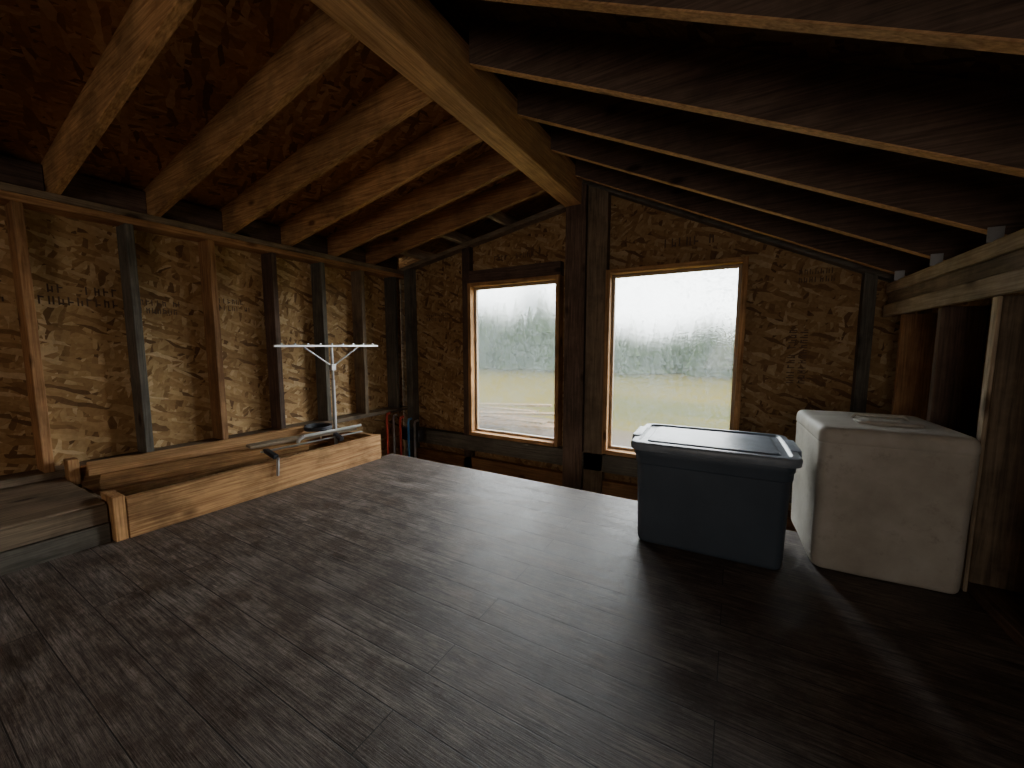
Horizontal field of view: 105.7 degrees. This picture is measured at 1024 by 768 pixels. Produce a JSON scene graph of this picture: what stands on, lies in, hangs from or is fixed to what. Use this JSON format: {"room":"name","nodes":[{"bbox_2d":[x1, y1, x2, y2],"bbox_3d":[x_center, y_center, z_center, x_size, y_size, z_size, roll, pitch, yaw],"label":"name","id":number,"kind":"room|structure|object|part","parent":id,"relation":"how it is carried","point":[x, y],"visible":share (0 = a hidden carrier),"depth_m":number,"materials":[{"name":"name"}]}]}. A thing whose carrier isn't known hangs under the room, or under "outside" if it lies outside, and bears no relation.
{"room":"attic","nodes":[
{"label":"attic","id":0,"kind":"room"},
{"bbox_2d":[0,204,403,495],"bbox_3d":[-2.672,-0.059,1.851,0.025,2.450,5.740,3,7,30],"label":"sheathing","id":1,"kind":"object","parent":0,"point":[84,349],"visible":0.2,"depth_m":2.50,"materials":[{"name":"brown wood"}]},
{"bbox_2d":[37,283,117,307],"bbox_3d":[-2.438,-0.495,2.187,0.001,0.111,0.308,3,7,30],"label":"stamp","id":2,"kind":"object","parent":1,"relation":"attached to","point":[48,289],"visible":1,"depth_m":2.19,"materials":[{"name":"black paint"}]},
{"bbox_2d":[140,299,179,314],"bbox_3d":[-2.261,-0.493,2.497,0.001,0.085,0.198,3,7,30],"label":"stamp","id":3,"kind":"object","parent":1,"relation":"attached to","point":[140,299],"visible":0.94,"depth_m":2.49,"materials":[{"name":"brown paint"}]},
{"bbox_2d":[0,181,403,279],"bbox_3d":[-2.611,-0.892,1.698,0.150,0.038,5.680,3,7,30],"label":"plate","id":4,"kind":"object","parent":1,"relation":"attached to","point":[29,202],"visible":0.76,"depth_m":2.40,"materials":[{"name":"red wood"}]},
{"bbox_2d":[0,154,44,190],"bbox_3d":[-2.539,-1.046,1.869,0.040,0.150,0.364,3,7,30],"label":"block","id":5,"kind":"object","parent":4,"relation":"on","point":[15,171],"visible":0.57,"depth_m":1.95,"materials":[{"name":"brown wood"}]},
{"bbox_2d":[61,174,146,213],"bbox_3d":[-2.337,-1.081,2.219,0.040,0.150,0.364,3,7,30],"label":"block","id":6,"kind":"object","parent":4,"relation":"on","point":[81,187],"visible":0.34,"depth_m":2.21,"materials":[{"name":"brown wood"}]},
{"bbox_2d":[161,201,222,230],"bbox_3d":[-2.135,-1.116,2.569,0.040,0.150,0.364,3,7,30],"label":"block","id":7,"kind":"object","parent":4,"relation":"on","point":[181,211],"visible":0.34,"depth_m":2.58,"materials":[{"name":"brown wood"}]},
{"bbox_2d":[235,220,280,243],"bbox_3d":[-1.932,-1.151,2.919,0.040,0.150,0.364,3,7,30],"label":"block","id":8,"kind":"object","parent":4,"relation":"on","point":[255,229],"visible":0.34,"depth_m":2.94,"materials":[{"name":"brown wood"}]},
{"bbox_2d":[397,204,565,270],"bbox_3d":[-0.350,-1.336,3.680,2.010,0.411,0.110,3,7,30],"label":"plate","id":9,"kind":"object","parent":4,"relation":"on","point":[559,209],"visible":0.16,"depth_m":3.55,"materials":[{"name":"brown wood"}]},
{"bbox_2d":[401,248,434,259],"bbox_3d":[-0.876,-1.326,4.043,0.040,0.089,0.830,3,7,30],"label":"lookout","id":10,"kind":"object","parent":9,"relation":"on","point":[416,253],"visible":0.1,"depth_m":3.89,"materials":[{"name":"brown wood"}]},
{"bbox_2d":[440,231,473,243],"bbox_3d":[-0.442,-1.393,3.786,0.040,0.089,0.830,3,7,30],"label":"lookout","id":11,"kind":"object","parent":9,"relation":"on","point":[454,236],"visible":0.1,"depth_m":3.63,"materials":[{"name":"brown wood"}]},
{"bbox_2d":[487,211,516,225],"bbox_3d":[-0.009,-1.460,3.528,0.040,0.089,0.830,3,7,30],"label":"lookout","id":12,"kind":"object","parent":9,"relation":"on","point":[499,217],"visible":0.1,"depth_m":3.37,"materials":[{"name":"brown wood"}]},
{"bbox_2d":[219,298,248,311],"bbox_3d":[-2.047,-0.580,2.863,0.001,0.085,0.198,3,7,30],"label":"stamp","id":13,"kind":"object","parent":1,"relation":"attached to","point":[219,298],"visible":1,"depth_m":2.85,"materials":[{"name":"brown paint"}]},
{"bbox_2d":[0,0,560,268],"bbox_3d":[-1.939,-1.245,1.518,2.610,0.503,6.300,3,7,30],"label":"roof sheathing","id":14,"kind":"object","parent":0,"point":[50,49],"visible":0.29,"depth_m":1.80,"materials":[{"name":"brown wood"}]},
{"bbox_2d":[399,252,463,455],"bbox_3d":[-0.828,-0.178,4.124,1.055,2.334,0.020,3,7,30],"label":"sheathing","id":15,"kind":"object","parent":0,"point":[438,284],"visible":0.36,"depth_m":4.06,"materials":[{"name":"brown wood"}]},
{"bbox_2d":[462,247,474,468],"bbox_3d":[-0.430,-0.175,3.847,0.090,2.284,0.059,3,7,30],"label":"stud","id":16,"kind":"object","parent":15,"relation":"attached to","point":[467,253],"visible":0.5,"depth_m":3.80,"materials":[{"name":"brown wood"}]},
{"bbox_2d":[417,447,796,531],"bbox_3d":[0.558,0.878,3.381,3.700,0.180,0.059,3,7,30],"label":"band","id":17,"kind":"object","parent":15,"relation":"attached to","point":[626,490],"visible":0.14,"depth_m":3.62,"materials":[{"name":"red wood"}]},
{"bbox_2d":[0,453,1023,767],"bbox_3d":[-0.758,0.870,0.293,3.280,0.030,4.800,3,7,30],"label":"floor","id":18,"kind":"structure","parent":0,"point":[392,610],"depth_m":1.14,"materials":[{"name":"wood"}]},
{"bbox_2d":[0,477,111,575],"bbox_3d":[-2.948,0.746,0.590,0.818,0.198,3.150,3,7,30],"label":"raised ledge","id":19,"kind":"object","parent":18,"relation":"on","point":[47,520],"visible":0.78,"depth_m":1.65,"materials":[{"name":"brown wood"}]},
{"bbox_2d":[0,464,64,488],"bbox_3d":[-2.434,0.487,1.982,0.306,0.038,0.253,3,7,30],"label":"plate","id":20,"kind":"object","parent":19,"relation":"on","point":[21,478],"depth_m":1.99,"materials":[{"name":"brown wood"}]},
{"bbox_2d":[4,200,54,472],"bbox_3d":[-2.481,-0.219,1.998,0.145,1.362,0.038,3,7,30],"label":"stud","id":21,"kind":"object","parent":20,"relation":"on","point":[14,210],"visible":1,"depth_m":1.97,"materials":[{"name":"red wood"}]},
{"bbox_2d":[79,451,141,465],"bbox_3d":[-2.363,0.456,2.291,0.119,0.038,0.271,3,7,30],"label":"plate","id":22,"kind":"object","parent":19,"relation":"on","point":[81,463],"depth_m":2.30,"materials":[{"name":"brown wood"}]},
{"bbox_2d":[116,223,153,452],"bbox_3d":[-2.278,-0.254,2.349,0.145,1.362,0.038,3,7,30],"label":"stud","id":23,"kind":"object","parent":22,"relation":"on","point":[126,248],"visible":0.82,"depth_m":2.32,"materials":[{"name":"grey wood"}]},
{"bbox_2d":[154,438,219,450],"bbox_3d":[-2.179,0.424,2.607,0.122,0.038,0.347,3,7,30],"label":"plate","id":24,"kind":"object","parent":19,"relation":"on","point":[211,439],"depth_m":2.60,"materials":[{"name":"brown wood"}]},
{"bbox_2d":[198,240,228,439],"bbox_3d":[-2.076,-0.288,2.699,0.145,1.362,0.038,3,7,30],"label":"stud","id":25,"kind":"object","parent":24,"relation":"on","point":[206,249],"visible":0.94,"depth_m":2.67,"materials":[{"name":"red wood"}]},
{"bbox_2d":[228,428,278,438],"bbox_3d":[-1.978,0.390,2.954,0.120,0.038,0.356,3,7,30],"label":"plate","id":26,"kind":"object","parent":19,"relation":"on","point":[268,429],"depth_m":2.96,"materials":[{"name":"brown wood"}]},
{"bbox_2d":[261,252,285,428],"bbox_3d":[-1.873,-0.323,3.049,0.145,1.362,0.038,3,7,30],"label":"stud","id":27,"kind":"object","parent":26,"relation":"on","point":[268,260],"visible":0.92,"depth_m":3.02,"materials":[{"name":"brown wood"}]},
{"bbox_2d":[286,405,407,427],"bbox_3d":[-1.453,0.317,3.678,0.305,0.038,1.306,3,7,30],"label":"plate","id":28,"kind":"object","parent":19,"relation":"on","point":[353,416],"depth_m":3.70,"materials":[{"name":"brown wood"}]},
{"bbox_2d":[310,262,331,420],"bbox_3d":[-1.671,-0.358,3.399,0.145,1.362,0.038,3,7,30],"label":"stud","id":29,"kind":"object","parent":28,"relation":"on","point":[318,285],"visible":0.98,"depth_m":3.37,"materials":[{"name":"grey wood"}]},
{"bbox_2d":[351,270,368,413],"bbox_3d":[-1.469,-0.393,3.749,0.145,1.362,0.038,3,7,30],"label":"stud","id":30,"kind":"object","parent":28,"relation":"on","point":[357,277],"visible":0.96,"depth_m":3.73,"materials":[{"name":"brown wood"}]},
{"bbox_2d":[384,277,399,407],"bbox_3d":[-1.266,-0.428,4.100,0.145,1.362,0.038,3,7,30],"label":"stud","id":31,"kind":"object","parent":28,"relation":"on","point":[390,285],"visible":1,"depth_m":4.08,"materials":[{"name":"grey wood"}]},
{"bbox_2d":[63,425,380,541],"bbox_3d":[-1.703,0.589,2.558,0.708,0.480,1.505,3,7,30],"label":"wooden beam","id":32,"kind":"structure","parent":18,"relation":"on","point":[141,513],"depth_m":2.16,"materials":[{"name":"brown wood"}]},
{"bbox_3d":[-2.344,0.467,2.069,0.070,0.140,0.043,3,7,30],"label":"corner post","id":33,"kind":"part","parent":32,"relation":"part of","materials":[{"name":"brown wood"}]},
{"bbox_2d":[86,427,356,489],"bbox_3d":[-1.727,0.433,2.562,0.339,0.121,1.440,5,7,39],"label":"lumber","id":34,"kind":"object","parent":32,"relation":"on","point":[255,443],"visible":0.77,"depth_m":2.34,"materials":[{"name":"orange wood"}]},
{"bbox_2d":[304,422,332,431],"bbox_3d":[-1.471,0.330,2.946,0.198,0.046,0.196,3,7,30],"label":"coiled hose","id":35,"kind":"object","parent":34,"relation":"on","point":[313,427],"visible":0.94,"depth_m":2.94,"materials":[{"name":"black rubber"}]},
{"bbox_2d":[296,424,361,442],"bbox_3d":[-1.352,0.376,2.892,0.030,0.083,0.489,5,7,40],"label":"pipe","id":36,"kind":"object","parent":34,"relation":"on","point":[301,437],"visible":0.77,"depth_m":2.85,"materials":[{"name":"silver metal"}]},
{"bbox_2d":[260,431,362,475],"bbox_3d":[-1.305,0.442,2.651,0.175,0.154,0.705,3,7,30],"label":"clamp","id":37,"kind":"object","parent":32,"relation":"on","point":[269,452],"visible":1,"depth_m":2.50,"materials":[{"name":"steel"},{"name":"black plastic"}]},
{"bbox_3d":[-1.405,0.496,2.328,0.014,0.111,0.014,0,0,3],"label":"screw handle","id":38,"kind":"part","parent":37,"relation":"part of","materials":[{"name":"silver metal"}]},
{"bbox_2d":[631,423,802,569],"bbox_3d":[0.903,0.472,1.791,0.655,0.464,0.480,3,6,28],"label":"storage tote","id":39,"kind":"object","parent":18,"relation":"on","point":[719,493],"visible":1,"depth_m":1.60,"materials":[{"name":"grey plastic"}]},
{"bbox_3d":[0.634,0.252,1.913,0.045,0.050,0.220,3,6,28],"label":"latch handle","id":40,"kind":"part","parent":39,"relation":"part of","materials":[{"name":"white plastic"}]},
{"bbox_3d":[0.903,0.263,1.770,0.630,0.036,0.480,3,6,28],"label":"lid","id":41,"kind":"part","parent":39,"relation":"part of","materials":[{"name":"grey plastic"}]},
{"bbox_3d":[1.173,0.281,1.629,0.045,0.050,0.220,3,6,28],"label":"latch handle","id":42,"kind":"part","parent":39,"relation":"part of","materials":[{"name":"grey plastic"}]},
{"bbox_2d":[791,410,980,593],"bbox_3d":[1.492,0.423,1.633,0.445,0.599,0.495,3,6,27],"label":"box","id":43,"kind":"object","parent":18,"relation":"on","point":[886,497],"visible":0.98,"depth_m":1.43,"materials":[{"name":"white plastic"}]},
{"bbox_3d":[0.617,0.915,-0.502,0.138,0.038,4.790,3,7,30],"label":"plate","id":44,"kind":"object","parent":18,"relation":"on","visible":0},
{"bbox_2d":[960,295,1023,593],"bbox_3d":[1.690,0.228,1.318,0.150,1.042,0.038,3,7,30],"label":"stud","id":45,"kind":"object","parent":44,"relation":"on","point":[997,557],"depth_m":1.32,"materials":[{"name":"brown wood"}]},
{"bbox_3d":[1.630,0.225,1.353,0.011,1.042,0.038,3,7,30],"label":"furring strip","id":46,"kind":"part","parent":45,"relation":"part of","materials":[{"name":"brown wood"}]},
{"bbox_2d":[475,445,561,470],"bbox_3d":[0.039,0.774,3.718,0.945,0.520,0.020,3,7,30],"label":"lower sheathing","id":47,"kind":"object","parent":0,"point":[478,454],"visible":0.14,"depth_m":3.68,"materials":[{"name":"brown wood"}]},
{"bbox_2d":[473,212,564,270],"bbox_3d":[0.039,-1.203,3.521,0.945,0.524,0.020,3,7,30],"label":"upper sheathing","id":48,"kind":"object","parent":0,"point":[545,239],"visible":0.79,"depth_m":3.45,"materials":[{"name":"brown wood"}]},
{"bbox_2d":[470,275,555,287],"bbox_3d":[0.014,-0.920,3.506,0.875,0.035,0.120,3,7,30],"label":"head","id":49,"kind":"object","parent":48,"relation":"attached to","point":[550,277],"visible":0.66,"depth_m":3.44},
{"bbox_2d":[467,275,563,446],"bbox_3d":[0.014,-0.209,3.577,0.945,1.465,0.120,3,7,30],"label":"window","id":50,"kind":"structure","parent":49,"relation":"attached to","point":[545,282],"depth_m":3.57,"materials":[{"name":"brown wood"}]},
{"bbox_3d":[-0.345,-0.232,3.808,0.022,1.395,0.035,3,7,30],"label":"sash","id":51,"kind":"part","parent":50,"relation":"part of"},
{"bbox_3d":[0.025,0.472,3.664,0.831,0.022,0.035,3,7,30],"label":"sash bottom","id":52,"kind":"part","parent":50,"relation":"part of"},
{"bbox_2d":[477,283,554,437],"bbox_3d":[0.024,-0.210,3.594,0.831,1.351,0.001,3,7,30],"label":"window","id":53,"kind":"structure","parent":50,"relation":"attached to","point":[485,412],"depth_m":3.61,"materials":[{"name":"clear glass"}]},
{"bbox_2d":[494,251,532,260],"bbox_3d":[0.013,-1.160,3.526,0.409,0.049,0.001,3,7,30],"label":"stamp","id":54,"kind":"object","parent":48,"relation":"attached to","point":[531,251],"visible":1,"depth_m":3.51,"materials":[{"name":"paint"}]},
{"bbox_2d":[469,261,563,282],"bbox_3d":[0.016,-0.995,3.496,0.940,0.115,0.079,3,7,30],"label":"header","id":55,"kind":"object","parent":48,"relation":"attached to","point":[555,267],"visible":0.86,"depth_m":3.43,"materials":[{"name":"brown wood"}]},
{"bbox_2d":[416,427,792,502],"bbox_3d":[0.553,0.638,3.349,3.700,0.145,0.079,3,7,30],"label":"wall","id":56,"kind":"structure","parent":0,"point":[619,465],"depth_m":3.58,"materials":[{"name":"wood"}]},
{"bbox_2d":[471,431,553,446],"bbox_3d":[0.011,0.503,3.643,0.875,0.035,0.130,3,7,30],"label":"sill","id":57,"kind":"structure","parent":56,"relation":"attached to","point":[536,441],"depth_m":3.57,"materials":[{"name":"brown wood"}]},
{"bbox_2d":[606,448,635,458],"bbox_3d":[1.173,0.570,2.979,0.885,0.035,0.130,3,7,30],"label":"sill","id":58,"kind":"structure","parent":56,"relation":"attached to","point":[616,452],"depth_m":3.10,"materials":[{"name":"brown wood"}]},
{"bbox_2d":[604,472,636,483],"bbox_3d":[1.200,0.841,3.054,0.955,0.520,0.020,3,7,30],"label":"lower sheathing","id":59,"kind":"object","parent":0,"point":[610,476],"visible":0.02,"depth_m":3.21,"materials":[{"name":"brown wood"}]},
{"bbox_2d":[610,195,749,269],"bbox_3d":[1.200,-1.169,2.853,0.955,0.589,0.020,3,7,30],"label":"upper sheathing","id":60,"kind":"object","parent":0,"point":[638,232],"visible":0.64,"depth_m":2.91,"materials":[{"name":"brown wood"}]},
{"bbox_2d":[610,257,742,274],"bbox_3d":[1.175,-0.854,2.841,0.885,0.035,0.120,3,7,30],"label":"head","id":61,"kind":"object","parent":60,"relation":"attached to","point":[735,260],"visible":0.82,"depth_m":2.77},
{"bbox_2d":[602,256,748,453],"bbox_3d":[1.175,-0.142,2.912,0.955,1.465,0.120,3,7,30],"label":"window","id":62,"kind":"structure","parent":61,"relation":"attached to","point":[734,265],"depth_m":2.93,"materials":[{"name":"brown wood"}]},
{"bbox_3d":[0.812,-0.166,3.145,0.022,1.395,0.035,3,7,30],"label":"sash","id":63,"kind":"part","parent":62,"relation":"part of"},
{"bbox_3d":[1.187,0.539,2.999,0.841,0.022,0.035,3,7,30],"label":"sash bottom","id":64,"kind":"part","parent":62,"relation":"part of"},
{"bbox_2d":[611,268,738,446],"bbox_3d":[1.185,-0.144,2.929,0.841,1.351,0.001,3,7,30],"label":"window","id":65,"kind":"structure","parent":62,"relation":"attached to","point":[664,299],"depth_m":2.91,"materials":[{"name":"clear glass"}]},
{"bbox_3d":[1.561,-0.123,2.717,0.022,1.395,0.035,3,7,30],"label":"sash","id":66,"kind":"part","parent":62,"relation":"part of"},
{"bbox_2d":[664,234,713,247],"bbox_3d":[1.278,-1.035,2.808,0.327,0.063,0.001,3,7,30],"label":"stamp","id":67,"kind":"object","parent":60,"relation":"attached to","point":[709,234],"visible":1,"depth_m":2.81,"materials":[{"name":"paint"}]},
{"bbox_2d":[444,0,1023,125],"bbox_3d":[0.393,-0.879,0.207,2.810,1.369,6.300,3,7,30],"label":"deck","id":68,"kind":"object","parent":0,"point":[996,67],"visible":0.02,"depth_m":1.17,"materials":[{"name":"brown wood"}]},
{"bbox_2d":[739,239,917,510],"bbox_3d":[2.288,0.109,2.352,1.555,2.116,0.020,3,7,30],"label":"sheathing","id":69,"kind":"object","parent":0,"point":[777,304],"visible":0.22,"depth_m":2.52,"materials":[{"name":"brown wood"}]},
{"bbox_2d":[582,179,895,282],"bbox_3d":[1.761,-0.895,2.504,2.720,1.343,0.110,3,7,30],"label":"plate","id":70,"kind":"object","parent":69,"relation":"attached to","point":[852,266],"visible":0.62,"depth_m":2.56,"materials":[{"name":"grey wood"}]},
{"bbox_2d":[786,330,807,383],"bbox_3d":[1.872,-0.179,2.550,0.102,0.350,0.001,3,7,30],"label":"stamp","id":71,"kind":"object","parent":69,"relation":"attached to","point":[790,330],"visible":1,"depth_m":2.55,"materials":[{"name":"brown paint"}]},
{"bbox_2d":[799,267,834,282],"bbox_3d":[1.934,-0.691,2.463,0.182,0.085,0.001,3,7,30],"label":"stamp","id":72,"kind":"object","parent":69,"relation":"attached to","point":[832,267],"visible":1,"depth_m":2.47,"materials":[{"name":"black paint"}]},
{"bbox_2d":[850,272,877,412],"bbox_3d":[2.133,0.223,2.400,0.060,1.780,0.069,3,7,30],"label":"stud","id":73,"kind":"object","parent":69,"relation":"attached to","point":[868,292],"visible":0.36,"depth_m":2.33,"materials":[{"name":"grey wood"}]},
{"bbox_2d":[918,291,1023,437],"bbox_3d":[0.923,0.470,-0.174,0.020,1.800,5.740,3,7,30],"label":"sheathing","id":74,"kind":"object","parent":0,"point":[987,301],"visible":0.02,"depth_m":1.64,"materials":[{"name":"brown wood"}]},
{"bbox_2d":[887,248,1023,303],"bbox_3d":[0.835,-0.244,-0.229,0.150,0.062,5.680,3,7,30],"label":"plate","id":75,"kind":"object","parent":74,"relation":"attached to","point":[1014,260],"visible":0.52,"depth_m":1.49,"materials":[{"name":"brown wood"}]},
{"bbox_2d":[886,228,1023,292],"bbox_3d":[0.831,-0.306,-0.232,0.160,0.055,5.680,3,7,30],"label":"plate","id":76,"kind":"object","parent":75,"relation":"on","point":[1012,242],"visible":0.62,"depth_m":1.48,"materials":[{"name":"brown wood"}]},
{"bbox_3d":[-0.840,1.260,1.017,4.260,0.050,5.900,3,7,30],"label":"floor","id":77,"kind":"structure","parent":0,"visible":0},
{"bbox_2d":[273,343,377,444],"bbox_3d":[-1.438,0.344,3.166,0.240,1.346,0.910,3,7,30],"label":"support stand","id":78,"kind":"object","parent":77,"relation":"on","point":[332,366],"visible":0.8,"depth_m":3.12,"materials":[{"name":"white painted metal"}]},
{"bbox_2d":[386,412,423,457],"bbox_3d":[-1.085,0.602,3.955,0.295,0.666,0.282,3,7,30],"label":"pipes","id":79,"kind":"object","parent":77,"relation":"on","point":[407,433],"visible":0.79,"depth_m":3.92,"materials":[{"name":"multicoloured plastic"}]},
{"bbox_2d":[404,269,419,457],"bbox_3d":[-1.081,-0.142,4.210,0.085,2.147,0.089,3,7,30],"label":"stud","id":80,"kind":"object","parent":77,"relation":"on","point":[409,274],"visible":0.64,"depth_m":4.16,"materials":[{"name":"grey wood"}]},
{"bbox_2d":[562,183,588,489],"bbox_3d":[0.535,-0.300,3.254,0.170,2.650,0.099,3,7,30],"label":"post","id":81,"kind":"object","parent":77,"relation":"on","point":[576,215],"visible":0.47,"depth_m":3.20,"materials":[{"name":"brown wood"}]},
{"bbox_2d":[310,0,581,206],"bbox_3d":[-0.892,-1.314,0.709,0.140,0.245,5.760,3,7,30],"label":"ridge beam","id":82,"kind":"structure","parent":81,"relation":"attached to","point":[413,37],"depth_m":1.71,"materials":[{"name":"orange wood"}]},
{"bbox_2d":[41,0,196,194],"bbox_3d":[-1.832,-1.159,1.684,2.438,0.640,0.038,3,7,30],"label":"rafter","id":83,"kind":"object","parent":82,"relation":"attached to","point":[147,26],"visible":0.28,"depth_m":1.50,"materials":[{"name":"brown wood"}]},
{"bbox_2d":[143,8,358,216],"bbox_3d":[-1.630,-1.194,2.034,2.438,0.640,0.038,3,7,30],"label":"rafter","id":84,"kind":"object","parent":82,"relation":"attached to","point":[320,41],"visible":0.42,"depth_m":1.73,"materials":[{"name":"brown wood"}]},
{"bbox_2d":[219,73,432,233],"bbox_3d":[-1.427,-1.229,2.384,2.438,0.640,0.038,3,7,30],"label":"rafter","id":85,"kind":"object","parent":82,"relation":"attached to","point":[398,98],"visible":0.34,"depth_m":2.10,"materials":[{"name":"brown wood"}]},
{"bbox_2d":[278,117,482,245],"bbox_3d":[-1.225,-1.264,2.735,2.438,0.640,0.038,3,7,30],"label":"rafter","id":86,"kind":"object","parent":82,"relation":"attached to","point":[451,138],"visible":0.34,"depth_m":2.48,"materials":[{"name":"brown wood"}]},
{"bbox_2d":[325,149,517,255],"bbox_3d":[-1.023,-1.299,3.085,2.438,0.640,0.038,3,7,30],"label":"rafter","id":87,"kind":"object","parent":82,"relation":"attached to","point":[490,166],"visible":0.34,"depth_m":2.84,"materials":[{"name":"red wood"}]},
{"bbox_2d":[363,172,544,264],"bbox_3d":[-0.820,-1.334,3.435,2.438,0.640,0.038,3,7,30],"label":"rafter","id":88,"kind":"object","parent":82,"relation":"attached to","point":[519,188],"visible":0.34,"depth_m":3.20,"materials":[{"name":"red wood"}]},
{"bbox_2d":[429,0,575,163],"bbox_3d":[-0.818,-1.511,0.844,0.025,0.240,6.300,3,7,30],"label":"ridge closure","id":89,"kind":"object","parent":82,"relation":"attached to","point":[441,6],"visible":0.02,"depth_m":1.82,"materials":[{"name":"brown wood"}]},
{"bbox_2d":[469,17,1023,176],"bbox_3d":[0.948,-0.868,1.185,2.618,1.455,0.038,3,7,30],"label":"rafter","id":90,"kind":"object","parent":82,"relation":"attached to","point":[978,124],"visible":1,"depth_m":1.22,"materials":[{"name":"brown wood"}]},
{"bbox_2d":[575,159,929,276],"bbox_3d":[1.621,-0.985,2.350,2.618,1.455,0.038,3,7,30],"label":"rafter","id":91,"kind":"object","parent":82,"relation":"attached to","point":[876,256],"visible":0.59,"depth_m":2.38,"materials":[{"name":"brown wood"}]},
{"bbox_2d":[894,270,904,279],"bbox_3d":[2.091,-0.586,2.094,0.040,0.050,0.002,3,7,30],"label":"tie","id":92,"kind":"object","parent":91,"relation":"attached to","point":[898,274],"visible":0.86,"depth_m":2.09,"materials":[{"name":"grey metal"}]},
{"bbox_2d":[484,0,1023,54],"bbox_3d":[0.724,-0.830,0.797,2.618,1.455,0.038,3,7,30],"label":"rafter","id":93,"kind":"object","parent":82,"relation":"attached to","point":[980,25],"visible":1,"depth_m":0.79,"materials":[{"name":"brown wood"}]},
{"bbox_2d":[551,126,986,260],"bbox_3d":[1.397,-0.946,1.962,2.618,1.455,0.038,3,7,30],"label":"rafter","id":94,"kind":"object","parent":82,"relation":"attached to","point":[917,236],"visible":0.59,"depth_m":1.96,"materials":[{"name":"brown wood"}]},
{"bbox_2d":[930,253,943,265],"bbox_3d":[1.867,-0.547,1.706,0.040,0.050,0.002,3,7,30],"label":"tie","id":95,"kind":"object","parent":94,"relation":"attached to","point":[934,258],"visible":0.86,"depth_m":1.71,"materials":[{"name":"grey metal"}]},
{"bbox_2d":[517,77,1023,235],"bbox_3d":[1.173,-0.907,1.574,2.618,1.455,0.038,3,7,30],"label":"rafter","id":96,"kind":"object","parent":82,"relation":"attached to","point":[960,196],"visible":0.83,"depth_m":1.56,"materials":[{"name":"brown wood"}]},
{"bbox_2d":[986,226,1004,242],"bbox_3d":[1.642,-0.508,1.318,0.040,0.050,0.002,3,7,30],"label":"tie","id":97,"kind":"object","parent":96,"relation":"attached to","point":[993,233],"visible":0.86,"depth_m":1.32,"materials":[{"name":"grey metal"}]},
{"bbox_2d":[583,186,610,493],"bbox_3d":[0.692,-0.268,3.178,0.160,2.601,0.079,3,7,30],"label":"post","id":98,"kind":"object","parent":77,"relation":"on","point":[599,201],"visible":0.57,"depth_m":3.13,"materials":[{"name":"brown wood"}]},
{"bbox_2d":[891,313,937,419],"bbox_3d":[2.144,0.360,2.112,0.138,1.464,0.038,3,7,30],"label":"stud","id":99,"kind":"object","parent":77,"relation":"on","point":[917,332],"visible":0.32,"depth_m":2.05,"materials":[{"name":"red wood"}]},
{"bbox_2d":[926,305,988,436],"bbox_3d":[1.920,0.399,1.724,0.138,1.464,0.038,3,7,30],"label":"wall panel","id":100,"kind":"object","parent":77,"relation":"on","point":[960,330],"visible":0.42,"depth_m":1.66,"materials":[{"name":"brown wood"}]},
{"bbox_3d":[-2.038,0.129,-1.835,4.900,2.909,0.020,3,7,30],"label":"wall","id":101,"kind":"structure","parent":0,"visible":0},
{"bbox_2d":[883,267,1023,316],"bbox_3d":[0.768,-0.182,-0.183,0.025,0.068,5.680,3,7,30],"label":"ribbon board","id":102,"kind":"object","parent":101,"relation":"attached to","point":[1010,282],"visible":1,"depth_m":1.46,"materials":[{"name":"brown wood"}]},
{"label":"outside","id":103,"kind":"structure","parent":0,"visible":0},
{"bbox_2d":[478,286,735,376],"bbox_3d":[3.989,-7.947,57.888,113.460,10.628,21.119,3,7,30],"label":"tree line","id":104,"kind":"object","parent":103,"point":[688,346],"visible":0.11,"depth_m":46.35,"materials":[{"name":"green plant"}]},
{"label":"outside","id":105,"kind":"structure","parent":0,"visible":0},
{"bbox_2d":[479,368,731,446],"bbox_3d":[50.671,-5.488,88.010,400.000,0.001,196.700,3,7,30],"label":"ground","id":106,"kind":"structure","parent":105,"point":[546,394],"depth_m":24.03,"materials":[{"name":"green plant"}]},
{"bbox_2d":[479,403,553,428],"bbox_3d":[-0.588,1.260,15.620,6.557,0.869,2.410,3,7,30],"label":"pile","id":107,"kind":"object","parent":106,"relation":"on","point":[509,404],"visible":0.2,"depth_m":14.83,"materials":[{"name":"brown wood"}]}
]}

